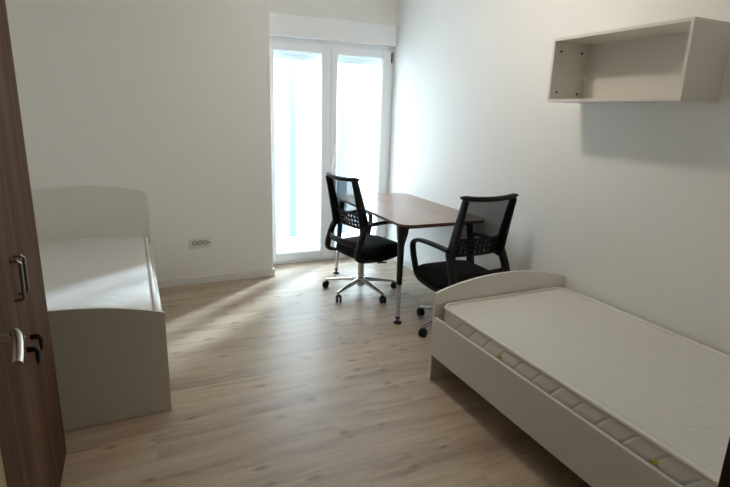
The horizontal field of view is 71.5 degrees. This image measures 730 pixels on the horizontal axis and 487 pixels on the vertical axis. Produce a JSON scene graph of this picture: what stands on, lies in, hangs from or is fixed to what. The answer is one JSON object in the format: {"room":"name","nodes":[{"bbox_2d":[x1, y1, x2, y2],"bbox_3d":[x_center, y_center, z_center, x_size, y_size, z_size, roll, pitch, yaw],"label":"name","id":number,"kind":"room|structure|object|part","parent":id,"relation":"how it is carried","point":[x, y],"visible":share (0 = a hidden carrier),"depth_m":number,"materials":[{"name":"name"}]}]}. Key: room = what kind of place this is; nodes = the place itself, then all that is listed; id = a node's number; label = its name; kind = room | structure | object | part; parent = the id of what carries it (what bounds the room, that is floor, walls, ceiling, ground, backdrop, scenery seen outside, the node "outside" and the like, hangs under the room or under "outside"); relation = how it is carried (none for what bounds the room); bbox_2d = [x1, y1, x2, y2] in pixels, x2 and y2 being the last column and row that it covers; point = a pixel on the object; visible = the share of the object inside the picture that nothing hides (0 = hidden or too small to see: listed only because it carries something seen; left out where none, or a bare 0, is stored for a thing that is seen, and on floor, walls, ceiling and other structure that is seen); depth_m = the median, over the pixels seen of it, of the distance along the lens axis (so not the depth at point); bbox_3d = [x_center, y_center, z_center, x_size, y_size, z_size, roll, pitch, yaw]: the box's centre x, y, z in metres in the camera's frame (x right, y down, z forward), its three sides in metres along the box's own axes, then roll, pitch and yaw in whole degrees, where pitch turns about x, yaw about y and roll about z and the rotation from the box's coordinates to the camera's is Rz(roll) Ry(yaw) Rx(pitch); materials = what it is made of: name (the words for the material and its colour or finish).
{"room":"dormitory bedroom","nodes":[
{"label":"dormitory bedroom","id":0,"kind":"room"},
{"bbox_2d":[5,0,272,279],"bbox_3d":[-1.909,-0.942,4.209,2.140,2.600,0.575,-5,16,-24],"label":"wall","id":1,"kind":"structure","parent":0,"point":[167,100],"depth_m":4.00,"materials":[{"name":"white paint"}]},
{"bbox_2d":[189,238,211,248],"bbox_3d":[-1.417,-0.003,4.361,0.184,0.084,0.014,-5,16,-24],"label":"wall socket","id":2,"kind":"object","parent":1,"relation":"attached to","point":[199,242],"visible":1,"depth_m":4.36,"materials":[{"name":"white plastic"}]},
{"bbox_2d":[157,268,274,287],"bbox_3d":[-1.812,0.311,4.430,2.004,0.070,0.309,-5,16,-24],"label":"baseboard","id":3,"kind":"structure","parent":1,"relation":"attached to","point":[166,283],"depth_m":4.48,"materials":[{"name":"white wood"}]},
{"bbox_2d":[60,258,590,486],"bbox_3d":[-0.032,1.031,2.201,3.628,0.100,6.600,-5,16,-24],"label":"floor","id":4,"kind":"structure","parent":0,"point":[275,381],"depth_m":2.65,"materials":[{"name":"beige laminate"}]},
{"bbox_2d":[0,0,65,486],"bbox_3d":[-1.315,0.063,1.495,0.527,2.050,0.920,-5,16,-24],"label":"wardrobe","id":5,"kind":"object","parent":4,"relation":"on","point":[32,437],"visible":0.83,"depth_m":1.68,"materials":[{"name":"brown wood"}]},
{"bbox_3d":[-1.069,0.116,1.562,0.033,0.136,0.013,-5,16,-24],"label":"door handle","id":6,"kind":"part","parent":5,"relation":"part of","materials":[{"name":"silver metal"}]},
{"bbox_3d":[-1.096,0.100,1.619,0.033,0.136,0.013,-5,16,-24],"label":"door handle","id":7,"kind":"part","parent":5,"relation":"part of","materials":[{"name":"silver metal"}]},
{"bbox_3d":[-1.008,0.078,1.358,0.018,1.988,0.420,-5,16,-24],"label":"door","id":8,"kind":"part","parent":5,"relation":"part of","materials":[{"name":"brown wood"}]},
{"bbox_2d":[24,346,40,363],"bbox_3d":[-1.050,0.352,1.596,0.048,0.057,0.024,-5,16,-24],"label":"key","id":9,"kind":"object","parent":5,"relation":"attached to","point":[36,350],"visible":0.94,"depth_m":1.59,"materials":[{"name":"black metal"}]},
{"bbox_2d":[25,334,43,349],"bbox_3d":[-1.081,0.323,1.661,0.048,0.057,0.024,-5,16,-24],"label":"key","id":10,"kind":"object","parent":5,"relation":"attached to","point":[39,337],"visible":1,"depth_m":1.66,"materials":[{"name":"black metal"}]},
{"bbox_2d":[31,186,171,430],"bbox_3d":[-1.813,0.224,3.137,0.965,0.885,1.950,-5,16,-24],"label":"bed","id":11,"kind":"object","parent":4,"relation":"on","point":[111,363],"visible":0.6,"depth_m":2.46,"materials":[{"name":"white wood"}]},
{"bbox_3d":[-2.210,-0.008,3.986,0.965,0.885,0.018,-5,16,-24],"label":"headboard","id":12,"kind":"part","parent":11,"relation":"part of","materials":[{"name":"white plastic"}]},
{"bbox_2d":[38,236,157,309],"bbox_3d":[-1.815,0.297,3.157,0.918,0.222,1.908,-5,16,-24],"label":"mattress","id":13,"kind":"object","parent":11,"relation":"on","point":[113,271],"visible":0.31,"depth_m":3.16,"materials":[{"name":"white fabric"}]},
{"bbox_3d":[-1.419,0.592,2.323,0.965,0.606,0.018,-5,16,-24],"label":"footboard","id":14,"kind":"part","parent":11,"relation":"part of","materials":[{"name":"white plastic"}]},
{"bbox_3d":[-1.386,0.350,3.371,0.018,0.234,1.914,-5,16,-24],"label":"rail","id":15,"kind":"part","parent":11,"relation":"part of","materials":[{"name":"white plastic"}]},
{"bbox_2d":[322,172,408,303],"bbox_3d":[-0.002,-0.070,4.224,0.662,1.018,0.638,-8,18,-34],"label":"office chair","id":16,"kind":"object","parent":4,"relation":"on","point":[345,196],"visible":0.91,"depth_m":4.12,"materials":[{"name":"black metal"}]},
{"bbox_3d":[-0.196,0.302,4.396,0.296,0.071,0.041,6,15,17],"label":"star arm","id":17,"kind":"part","parent":16,"relation":"part of","materials":[{"name":"silver metal"}]},
{"bbox_3d":[-0.135,0.350,4.217,0.041,0.071,0.296,12,18,34],"label":"star arm","id":18,"kind":"part","parent":16,"relation":"part of","materials":[{"name":"silver metal"}]},
{"bbox_3d":[-0.134,-0.120,4.450,0.505,0.338,0.068,-10,19,-38],"label":"armrest","id":19,"kind":"part","parent":16,"relation":"part of","materials":[{"name":"black plastic"}]},
{"bbox_3d":[0.037,0.028,4.322,0.496,0.119,0.470,-8,18,-34],"label":"seat","id":20,"kind":"part","parent":16,"relation":"part of","materials":[{"name":"black fabric"}]},
{"bbox_3d":[0.060,0.356,4.219,0.041,0.071,0.296,-9,18,-35],"label":"star arm","id":21,"kind":"part","parent":16,"relation":"part of","materials":[{"name":"silver metal"}]},
{"bbox_3d":[0.119,0.311,4.400,0.296,0.071,0.041,-3,15,-18],"label":"star arm","id":22,"kind":"part","parent":16,"relation":"part of","materials":[{"name":"silver metal"}]},
{"bbox_3d":[0.135,-0.017,4.085,0.505,0.338,0.068,-7,17,-31],"label":"armrest","id":23,"kind":"part","parent":16,"relation":"part of","materials":[{"name":"black plastic"}]},
{"bbox_2d":[333,193,473,323],"bbox_3d":[0.304,0.041,4.396,0.783,0.735,1.402,-5,16,-24],"label":"desk","id":24,"kind":"object","parent":4,"relation":"on","point":[403,210],"visible":0.62,"depth_m":4.03,"materials":[{"name":"brown wood"}]},
{"bbox_3d":[-0.229,-0.198,4.741,0.077,0.426,0.055,-5,16,-24],"label":"leg","id":25,"kind":"part","parent":24,"relation":"part of","materials":[{"name":"black metal"}]},
{"bbox_3d":[0.260,0.087,3.696,0.077,0.430,0.100,-5,16,-24],"label":"leg","id":26,"kind":"part","parent":24,"relation":"part of","materials":[{"name":"black metal"}]},
{"bbox_3d":[0.325,-0.282,4.330,0.587,0.034,1.160,-5,16,-24],"label":"under frame","id":27,"kind":"part","parent":24,"relation":"part of","materials":[{"name":"black metal"}]},
{"bbox_2d":[410,193,518,337],"bbox_3d":[0.667,0.124,3.553,0.658,1.018,0.668,-5,16,-26],"label":"office chair","id":28,"kind":"object","parent":4,"relation":"on","point":[482,224],"visible":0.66,"depth_m":3.34,"materials":[{"name":"black plastic"}]},
{"bbox_3d":[0.541,0.486,3.776,0.296,0.071,0.041,13,18,38],"label":"star arm","id":29,"kind":"part","parent":28,"relation":"part of","materials":[{"name":"silver metal"}]},
{"bbox_3d":[0.529,0.534,3.587,0.296,0.071,0.041,-7,17,-32],"label":"star arm","id":30,"kind":"part","parent":28,"relation":"part of","materials":[{"name":"silver metal"}]},
{"bbox_3d":[0.465,0.155,3.462,0.068,0.338,0.505,-7,17,-30],"label":"armrest","id":31,"kind":"part","parent":28,"relation":"part of","materials":[{"name":"black plastic"}]},
{"bbox_3d":[0.648,0.226,3.632,0.470,0.119,0.496,-5,16,-26],"label":"seat","id":32,"kind":"part","parent":28,"relation":"part of","materials":[{"name":"black fabric"}]},
{"bbox_3d":[0.881,0.115,3.665,0.068,0.338,0.505,-4,16,-22],"label":"armrest","id":33,"kind":"part","parent":28,"relation":"part of","materials":[{"name":"black plastic"}]},
{"bbox_2d":[428,270,683,486],"bbox_3d":[1.224,0.560,2.201,0.965,0.885,1.950,-5,16,-24],"label":"bed","id":34,"kind":"object","parent":4,"relation":"on","point":[596,457],"visible":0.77,"depth_m":2.25,"materials":[{"name":"white wood"}]},
{"bbox_3d":[0.823,0.463,3.085,0.965,0.606,0.018,-5,16,-24],"label":"footboard","id":35,"kind":"part","parent":34,"relation":"part of","materials":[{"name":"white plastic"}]},
{"bbox_2d":[444,287,729,486],"bbox_3d":[1.223,0.634,2.219,0.918,0.222,1.908,-5,16,-24],"label":"mattress","id":36,"kind":"object","parent":34,"relation":"on","point":[662,394],"visible":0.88,"depth_m":2.17,"materials":[{"name":"white fabric"}]},
{"bbox_2d":[269,0,396,46],"bbox_3d":[-0.358,-2.147,4.785,1.338,0.465,0.260,-5,16,-24],"label":"wall","id":37,"kind":"structure","parent":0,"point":[384,12],"depth_m":4.71,"materials":[{"name":"white paint"}]},
{"bbox_2d":[269,12,396,264],"bbox_3d":[-0.351,-0.950,4.996,1.338,2.313,0.214,-5,16,-24],"label":"window","id":38,"kind":"structure","parent":37,"relation":"attached to","point":[329,42],"depth_m":4.87,"materials":[{"name":"white plastic"}]},
{"bbox_3d":[-0.651,-0.835,4.901,0.646,2.065,0.065,-5,16,-24],"label":"sash","id":39,"kind":"part","parent":38,"relation":"part of","materials":[{"name":"white plastic"}]},
{"bbox_3d":[-0.305,-0.844,4.999,0.028,0.140,0.046,-5,16,-24],"label":"handle plate","id":40,"kind":"part","parent":38,"relation":"part of","materials":[{"name":"white plastic"}]},
{"bbox_3d":[-0.068,-0.885,5.161,0.631,2.065,0.065,-5,16,-24],"label":"sash","id":41,"kind":"part","parent":38,"relation":"part of","materials":[{"name":"white plastic"}]},
{"bbox_2d":[386,0,729,355],"bbox_3d":[1.231,-0.620,3.339,0.150,2.600,4.844,-5,16,-24],"label":"wall","id":42,"kind":"structure","parent":0,"point":[629,203],"depth_m":3.13,"materials":[{"name":"white paint"}]},
{"bbox_2d":[392,257,412,270],"bbox_3d":[1.145,0.626,3.566,0.014,0.070,4.414,-5,16,-24],"label":"baseboard","id":43,"kind":"structure","parent":42,"relation":"attached to","point":[406,263],"depth_m":5.09,"materials":[{"name":"white"}]},
{"bbox_2d":[547,16,729,103],"bbox_3d":[1.329,-0.889,2.561,0.262,0.340,0.800,-5,16,-24],"label":"wall shelf","id":44,"kind":"object","parent":42,"relation":"attached to","point":[683,60],"visible":1,"depth_m":2.56,"materials":[{"name":"white wood"}]},
{"bbox_3d":[1.167,-0.983,2.905,0.262,0.308,0.016,-5,16,-24],"label":"panel","id":45,"kind":"part","parent":44,"relation":"part of","materials":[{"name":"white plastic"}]},
{"bbox_3d":[1.324,-0.732,2.601,0.262,0.016,0.800,-5,16,-24],"label":"panel","id":46,"kind":"part","parent":44,"relation":"part of","materials":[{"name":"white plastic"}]},
{"bbox_3d":[1.442,-0.899,2.611,0.010,0.308,0.768,-5,16,-24],"label":"panel","id":47,"kind":"part","parent":44,"relation":"part of","materials":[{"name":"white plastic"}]},
{"bbox_3d":[1.334,-1.046,2.520,0.262,0.016,0.800,-5,16,-24],"label":"panel","id":48,"kind":"part","parent":44,"relation":"part of","materials":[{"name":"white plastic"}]},
{"bbox_3d":[1.490,-0.795,2.216,0.262,0.308,0.016,-5,16,-24],"label":"panel","id":49,"kind":"part","parent":44,"relation":"part of","materials":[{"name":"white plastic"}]},
{"bbox_3d":[0.613,0.078,0.571,3.328,2.600,0.150,-5,16,-24],"label":"wall","id":50,"kind":"structure","parent":0,"visible":0},
{"bbox_2d":[0,328,23,486],"bbox_3d":[-0.516,0.306,0.678,0.110,2.022,0.814,-8,17,-32],"label":"door","id":51,"kind":"structure","parent":50,"relation":"in","point":[17,337],"depth_m":0.95,"materials":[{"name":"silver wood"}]},
{"bbox_3d":[-0.664,0.195,0.925,0.068,0.038,0.109,-8,17,-32],"label":"handle","id":52,"kind":"part","parent":51,"relation":"part of","materials":[{"name":"silver metal"}]},
{"bbox_2d":[718,437,729,486],"bbox_3d":[0.116,0.370,0.420,0.915,2.080,0.172,-5,16,-24],"label":"door frame","id":53,"kind":"structure","parent":50,"relation":"attached to","point":[724,480],"depth_m":0.65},
{"label":"outside","id":54,"kind":"structure","parent":0,"visible":0},
{"bbox_2d":[276,226,374,251],"bbox_3d":[-0.188,0.044,6.351,4.400,0.220,1.300,-5,16,-24],"label":"floor","id":55,"kind":"structure","parent":54,"point":[303,240],"depth_m":6.20,"materials":[{"name":"white tile"}]},
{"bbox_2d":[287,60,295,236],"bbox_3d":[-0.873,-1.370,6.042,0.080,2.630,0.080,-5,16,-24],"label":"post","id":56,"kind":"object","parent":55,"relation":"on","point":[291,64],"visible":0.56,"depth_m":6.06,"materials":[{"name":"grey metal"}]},
{"bbox_2d":[275,149,377,232],"bbox_3d":[-0.404,-0.712,6.692,4.400,1.060,0.060,-5,16,-24],"label":"balcony railing","id":57,"kind":"object","parent":55,"relation":"on","point":[363,166],"visible":0.04,"depth_m":6.54,"materials":[{"name":"white"}]},
{"bbox_3d":[-0.880,-0.730,6.464,1.010,0.820,0.012,-5,16,-24],"label":"infill panel","id":58,"kind":"part","parent":57,"relation":"part of","materials":[{"name":"white glass"}]},
{"bbox_3d":[-0.389,-1.206,6.564,4.400,0.040,0.060,-5,16,-24],"label":"rail","id":59,"kind":"part","parent":57,"relation":"part of","materials":[{"name":"white metal"}]},
{"bbox_3d":[0.094,-0.812,6.898,1.010,0.820,0.012,-5,16,-24],"label":"infill panel","id":60,"kind":"part","parent":57,"relation":"part of","materials":[{"name":"white glass"}]},
{"bbox_2d":[336,63,348,232],"bbox_3d":[-0.276,-1.420,6.308,0.110,2.630,0.080,-5,16,-24],"label":"post","id":61,"kind":"object","parent":55,"relation":"on","point":[343,77],"visible":0.41,"depth_m":6.25,"materials":[{"name":"grey metal"}]}
]}

